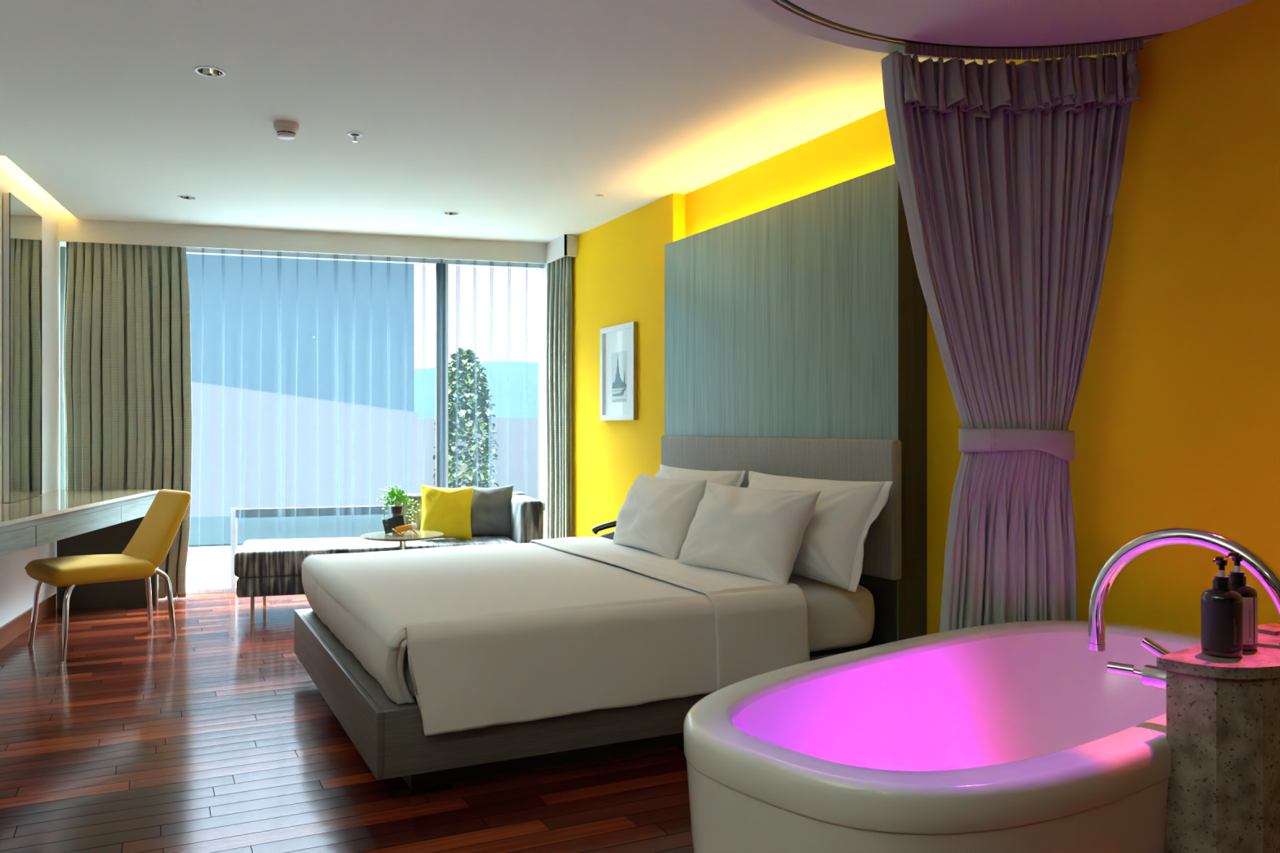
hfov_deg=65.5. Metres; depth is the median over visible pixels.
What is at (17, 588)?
wall
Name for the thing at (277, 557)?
seat cushion
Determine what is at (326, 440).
tower block
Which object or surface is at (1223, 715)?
stone pedestal
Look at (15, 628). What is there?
baseboard
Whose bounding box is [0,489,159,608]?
desk
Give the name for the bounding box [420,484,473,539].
cushion
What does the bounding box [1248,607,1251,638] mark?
print
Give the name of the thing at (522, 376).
hill
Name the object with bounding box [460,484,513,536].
cushion
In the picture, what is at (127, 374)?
curtain
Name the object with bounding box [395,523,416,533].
tube
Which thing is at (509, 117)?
ceiling
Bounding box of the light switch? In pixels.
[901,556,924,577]
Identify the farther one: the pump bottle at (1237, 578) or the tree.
the tree
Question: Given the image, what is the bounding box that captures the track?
[777,0,1162,59]
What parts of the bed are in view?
rail, mattress, head rail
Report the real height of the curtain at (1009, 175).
2.329 m
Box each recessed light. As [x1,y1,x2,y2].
[177,195,197,199]
[194,66,226,77]
[442,211,459,215]
[595,193,605,196]
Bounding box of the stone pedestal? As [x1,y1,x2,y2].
[1156,622,1279,852]
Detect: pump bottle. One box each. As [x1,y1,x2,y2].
[1200,555,1243,658]
[1225,551,1257,651]
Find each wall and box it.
[0,155,59,626]
[59,204,533,263]
[571,0,1279,635]
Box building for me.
[417,417,538,500]
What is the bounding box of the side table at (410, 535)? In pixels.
[360,530,444,550]
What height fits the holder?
0.041 m
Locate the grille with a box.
[277,130,294,137]
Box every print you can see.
[600,321,637,420]
[612,357,626,388]
[612,388,626,391]
[612,390,624,396]
[612,398,626,402]
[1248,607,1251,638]
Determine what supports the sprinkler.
attached to the ceiling
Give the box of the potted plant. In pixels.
[376,484,420,533]
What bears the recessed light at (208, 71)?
in the ceiling
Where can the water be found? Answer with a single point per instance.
(211, 532)
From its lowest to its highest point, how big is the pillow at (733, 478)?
0.403 m
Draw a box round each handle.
[1106,661,1166,689]
[1140,636,1171,657]
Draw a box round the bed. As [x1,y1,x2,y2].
[293,557,897,789]
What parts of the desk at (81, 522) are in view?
drawer, drawer, panel, drawer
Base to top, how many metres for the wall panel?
2.213 m
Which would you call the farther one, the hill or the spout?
the hill
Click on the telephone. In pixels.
(595, 530)
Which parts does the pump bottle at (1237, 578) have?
pump stem, glass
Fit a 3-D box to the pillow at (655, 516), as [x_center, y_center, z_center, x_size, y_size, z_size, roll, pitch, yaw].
[0.076,0.421,4.759,0.250,0.365,0.720,0,0,-24]
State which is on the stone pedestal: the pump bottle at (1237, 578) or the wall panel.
the pump bottle at (1237, 578)
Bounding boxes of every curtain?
[62,241,192,598]
[199,248,542,562]
[545,256,572,538]
[880,49,1140,632]
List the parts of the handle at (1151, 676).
lever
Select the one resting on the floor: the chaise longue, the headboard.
the chaise longue
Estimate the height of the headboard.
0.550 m
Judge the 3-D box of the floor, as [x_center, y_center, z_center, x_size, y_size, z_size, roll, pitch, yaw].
[-0.944,1.220,2.362,5.600,0.100,10.672,0,0,-26]
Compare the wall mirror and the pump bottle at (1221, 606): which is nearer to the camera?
the pump bottle at (1221, 606)
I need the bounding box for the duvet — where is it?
[301,536,809,736]
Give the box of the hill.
[413,360,538,418]
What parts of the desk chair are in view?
leg, leg, seat, leg, backrest, leg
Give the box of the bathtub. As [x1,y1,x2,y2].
[683,620,1200,852]
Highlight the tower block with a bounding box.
[186,253,417,516]
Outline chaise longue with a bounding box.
[234,491,543,623]
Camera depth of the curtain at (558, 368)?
7.19 m
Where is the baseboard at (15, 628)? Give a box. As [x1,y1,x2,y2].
[0,593,56,648]
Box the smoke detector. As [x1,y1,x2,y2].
[273,120,298,140]
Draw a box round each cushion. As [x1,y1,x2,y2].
[234,534,516,577]
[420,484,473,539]
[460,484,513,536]
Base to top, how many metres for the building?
9.600 m
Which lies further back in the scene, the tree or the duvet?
the tree
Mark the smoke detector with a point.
(285, 130)
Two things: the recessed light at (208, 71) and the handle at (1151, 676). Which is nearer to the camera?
the handle at (1151, 676)
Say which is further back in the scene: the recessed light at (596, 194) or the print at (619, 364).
the print at (619, 364)
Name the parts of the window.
frame, frame, frame, frame, rail, frame, frame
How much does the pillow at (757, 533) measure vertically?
0.360 m
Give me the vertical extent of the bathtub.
0.581 m
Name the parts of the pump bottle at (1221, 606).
glass, pump stem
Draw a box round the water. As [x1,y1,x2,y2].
[188,514,391,546]
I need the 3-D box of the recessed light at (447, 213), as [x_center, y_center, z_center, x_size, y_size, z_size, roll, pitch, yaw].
[-1.200,-1.383,6.323,0.106,0.064,0.106,0,0,-26]
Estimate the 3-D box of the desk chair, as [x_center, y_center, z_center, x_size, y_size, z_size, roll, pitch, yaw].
[-2.861,0.766,5.383,0.551,0.812,0.719,0,0,43]
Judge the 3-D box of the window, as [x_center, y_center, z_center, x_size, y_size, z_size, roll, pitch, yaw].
[-2.326,-0.230,7.149,3.948,2.800,0.391,0,0,-16]
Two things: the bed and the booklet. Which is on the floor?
the bed
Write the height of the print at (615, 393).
0.052 m
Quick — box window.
[59,241,546,594]
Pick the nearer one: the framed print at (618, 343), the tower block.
the framed print at (618, 343)
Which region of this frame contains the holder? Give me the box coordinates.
[391,528,418,535]
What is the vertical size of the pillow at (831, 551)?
0.404 m
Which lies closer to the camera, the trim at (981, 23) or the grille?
the trim at (981, 23)
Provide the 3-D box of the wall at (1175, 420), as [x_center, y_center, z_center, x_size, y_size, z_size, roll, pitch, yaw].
[1.649,-0.230,3.130,0.270,2.800,9.750,0,0,-26]
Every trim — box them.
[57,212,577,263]
[735,0,1254,60]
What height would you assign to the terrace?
0.130 m
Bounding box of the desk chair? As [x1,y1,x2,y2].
[24,488,191,661]
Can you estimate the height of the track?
0.050 m
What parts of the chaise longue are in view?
leg, leg, backrest, armrest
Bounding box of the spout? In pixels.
[1088,527,1279,651]
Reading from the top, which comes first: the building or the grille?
the grille
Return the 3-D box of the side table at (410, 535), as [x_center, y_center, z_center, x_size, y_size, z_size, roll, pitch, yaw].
[-1.428,0.910,5.987,0.492,0.520,0.492,0,0,-26]
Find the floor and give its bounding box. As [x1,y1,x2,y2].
[0,592,693,852]
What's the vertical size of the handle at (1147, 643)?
0.063 m
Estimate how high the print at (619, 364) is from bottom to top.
0.220 m
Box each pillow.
[613,472,706,559]
[654,464,746,495]
[677,481,822,585]
[747,471,893,592]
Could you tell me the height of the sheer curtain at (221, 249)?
2.448 m
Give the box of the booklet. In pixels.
[382,515,404,534]
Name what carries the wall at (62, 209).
in the wall at (17, 588)
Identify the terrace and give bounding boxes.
[186,545,241,588]
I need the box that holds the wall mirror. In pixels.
[3,192,42,502]
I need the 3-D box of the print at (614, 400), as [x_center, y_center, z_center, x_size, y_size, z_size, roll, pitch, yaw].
[-0.135,-0.170,6.403,0.001,0.022,0.210,0,0,-26]
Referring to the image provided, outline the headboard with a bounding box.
[661,435,902,580]
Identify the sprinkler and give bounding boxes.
[346,131,363,142]
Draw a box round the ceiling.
[0,0,994,243]
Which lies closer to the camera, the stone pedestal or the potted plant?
the stone pedestal
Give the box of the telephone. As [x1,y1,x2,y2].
[591,520,616,539]
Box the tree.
[432,347,498,488]
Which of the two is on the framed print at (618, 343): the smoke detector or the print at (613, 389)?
the print at (613, 389)
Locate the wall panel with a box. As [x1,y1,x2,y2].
[664,164,927,640]
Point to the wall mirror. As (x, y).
(22, 226)
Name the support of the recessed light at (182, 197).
in the ceiling

